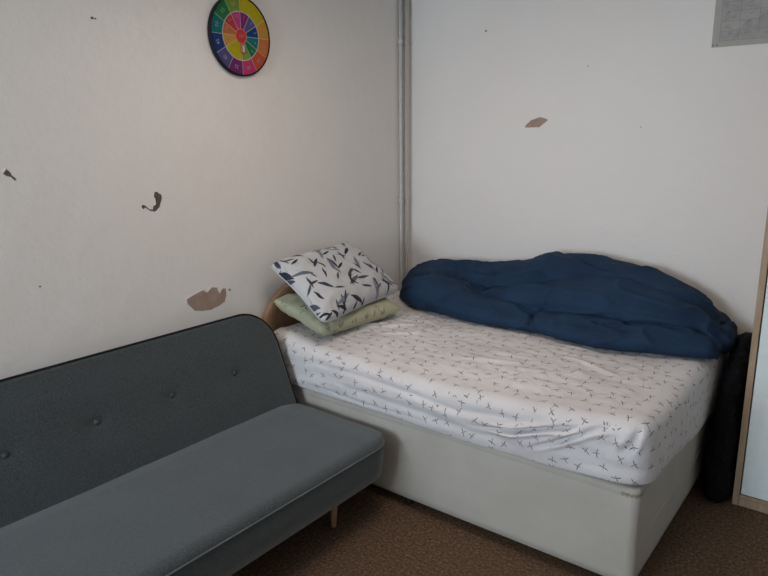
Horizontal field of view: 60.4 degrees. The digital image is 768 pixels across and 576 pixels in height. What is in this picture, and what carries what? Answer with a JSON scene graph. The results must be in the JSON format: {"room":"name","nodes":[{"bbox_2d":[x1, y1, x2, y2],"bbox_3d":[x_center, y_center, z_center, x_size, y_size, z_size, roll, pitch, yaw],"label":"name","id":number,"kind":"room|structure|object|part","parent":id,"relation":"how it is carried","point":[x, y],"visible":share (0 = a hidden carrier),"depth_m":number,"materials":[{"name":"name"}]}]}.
{"room":"bedroom","nodes":[
{"label":"bedroom","id":0,"kind":"room"},
{"bbox_2d":[0,0,409,378],"bbox_3d":[-1.804,-0.058,1.957,0.104,2.620,6.500,9,16,37],"label":"wall","id":1,"kind":"structure","parent":0,"point":[150,188],"depth_m":2.92,"materials":[{"name":"paint"}]},
{"bbox_2d":[207,0,269,76],"bbox_3d":[-0.671,-1.179,3.091,0.030,0.360,0.360,9,16,37],"label":"clock","id":2,"kind":"object","parent":1,"relation":"attached to","point":[238,31],"visible":1,"depth_m":3.08,"materials":[{"name":"multicoloured plastic"}]},
{"bbox_2d":[398,0,403,289],"bbox_3d":[0.110,-0.607,4.244,0.033,2.618,0.033,9,16,37],"label":"pipe","id":3,"kind":"object","parent":1,"relation":"attached to","point":[400,40],"visible":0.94,"depth_m":4.17,"materials":[{"name":"grey metal"}]},
{"bbox_2d":[403,0,407,276],"bbox_3d":[0.142,-0.617,4.284,0.033,2.618,0.033,9,16,37],"label":"pipe","id":4,"kind":"object","parent":1,"relation":"attached to","point":[405,41],"visible":0.85,"depth_m":4.21,"materials":[{"name":"grey metal"}]},
{"bbox_2d":[231,469,767,575],"bbox_3d":[-0.088,1.565,0.905,4.300,0.100,6.400,9,16,37],"label":"floor","id":5,"kind":"structure","parent":0,"point":[375,533],"depth_m":2.75,"materials":[{"name":"brown carpet"}]},
{"bbox_2d":[0,314,384,575],"bbox_3d":[-0.897,0.731,2.437,0.886,0.854,2.002,9,16,37],"label":"sofa","id":6,"kind":"object","parent":5,"relation":"on","point":[192,451],"visible":1,"depth_m":2.51,"materials":[{"name":"grey fabric"}]},
{"bbox_3d":[-1.145,0.533,2.564,0.289,0.509,1.955,9,16,37],"label":"backrest","id":7,"kind":"part","parent":6,"relation":"part of","materials":[{"name":"grey fabric"}]},
{"bbox_3d":[-0.806,0.863,2.397,0.651,0.208,1.993,9,16,37],"label":"seat","id":8,"kind":"part","parent":6,"relation":"part of","materials":[{"name":"grey fabric"}]},
{"bbox_3d":[-0.223,0.939,2.909,0.046,0.221,0.073,5,14,24],"label":"leg","id":9,"kind":"part","parent":6,"relation":"part of","materials":[{"name":"brown wood"}]},
{"bbox_2d":[261,283,715,575],"bbox_3d":[0.531,0.454,3.411,1.952,0.920,1.363,9,16,37],"label":"bed","id":10,"kind":"object","parent":5,"relation":"on","point":[602,527],"visible":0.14,"depth_m":2.70,"materials":[{"name":"beige fabric"}]},
{"bbox_3d":[-0.375,0.227,3.764,0.038,0.620,0.875,9,16,37],"label":"headboard","id":11,"kind":"part","parent":10,"relation":"part of","materials":[{"name":"brown wood"}]},
{"bbox_3d":[0.560,0.349,3.372,1.862,0.264,1.284,9,16,37],"label":"mattress","id":12,"kind":"object","parent":10,"relation":"on","visible":0},
{"bbox_2d":[274,291,727,484],"bbox_3d":[0.562,0.380,3.353,1.925,0.340,1.351,9,16,37],"label":"fitted sheet","id":13,"kind":"object","parent":12,"relation":"on","point":[622,417],"visible":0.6,"depth_m":2.83,"materials":[{"name":"white fabric"}]},
{"bbox_2d":[274,293,398,335],"bbox_3d":[-0.225,0.092,3.532,0.374,0.186,0.686,9,16,37],"label":"pillow","id":14,"kind":"object","parent":13,"relation":"on","point":[293,305],"visible":0.54,"depth_m":3.36,"materials":[{"name":"green fabric"}]},
{"bbox_2d":[271,243,397,321],"bbox_3d":[-0.246,-0.057,3.504,0.373,0.286,0.722,8,15,32],"label":"pillow","id":15,"kind":"object","parent":14,"relation":"on","point":[335,281],"visible":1,"depth_m":3.35,"materials":[{"name":"white fabric"}]},
{"bbox_2d":[399,251,737,359],"bbox_3d":[0.823,0.018,3.536,1.909,0.392,0.663,9,16,37],"label":"duvet","id":16,"kind":"object","parent":13,"relation":"on","point":[591,300],"visible":0.99,"depth_m":3.29,"materials":[{"name":"blue fabric"}]},
{"bbox_2d":[702,332,751,502],"bbox_3d":[1.645,0.583,3.136,0.128,0.766,0.475,9,16,37],"label":"bag","id":17,"kind":"object","parent":5,"relation":"on","point":[721,447],"visible":0.73,"depth_m":2.99,"materials":[{"name":"black fabric"}]},
{"bbox_2d":[732,209,767,513],"bbox_3d":[2.031,0.053,2.731,0.807,1.980,0.414,9,16,37],"label":"mirror","id":18,"kind":"object","parent":5,"relation":"on","point":[750,490],"visible":1,"depth_m":2.93,"materials":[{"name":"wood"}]},
{"bbox_2d":[739,493,767,505],"bbox_3d":[2.048,0.968,2.953,0.753,0.016,0.389,9,16,37],"label":"shelf","id":19,"kind":"object","parent":18,"relation":"attached to","point":[748,498],"depth_m":3.00,"materials":[{"name":"brown wood"}]},
{"bbox_3d":[1.777,0.043,2.707,0.370,1.894,0.016,9,16,37],"label":"door","id":20,"kind":"part","parent":18,"relation":"part of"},
{"bbox_2d":[410,0,767,356],"bbox_3d":[1.895,-0.357,3.090,4.300,2.620,0.104,9,16,37],"label":"wall","id":21,"kind":"structure","parent":0,"point":[614,129],"depth_m":3.54,"materials":[{"name":"paint"}]},
{"bbox_2d":[711,0,767,47],"bbox_3d":[1.782,-1.302,2.887,0.604,0.426,0.004,9,16,37],"label":"chart","id":22,"kind":"object","parent":21,"relation":"attached to","point":[736,22],"visible":1,"depth_m":3.03,"materials":[{"name":"grey paper"}]}
]}

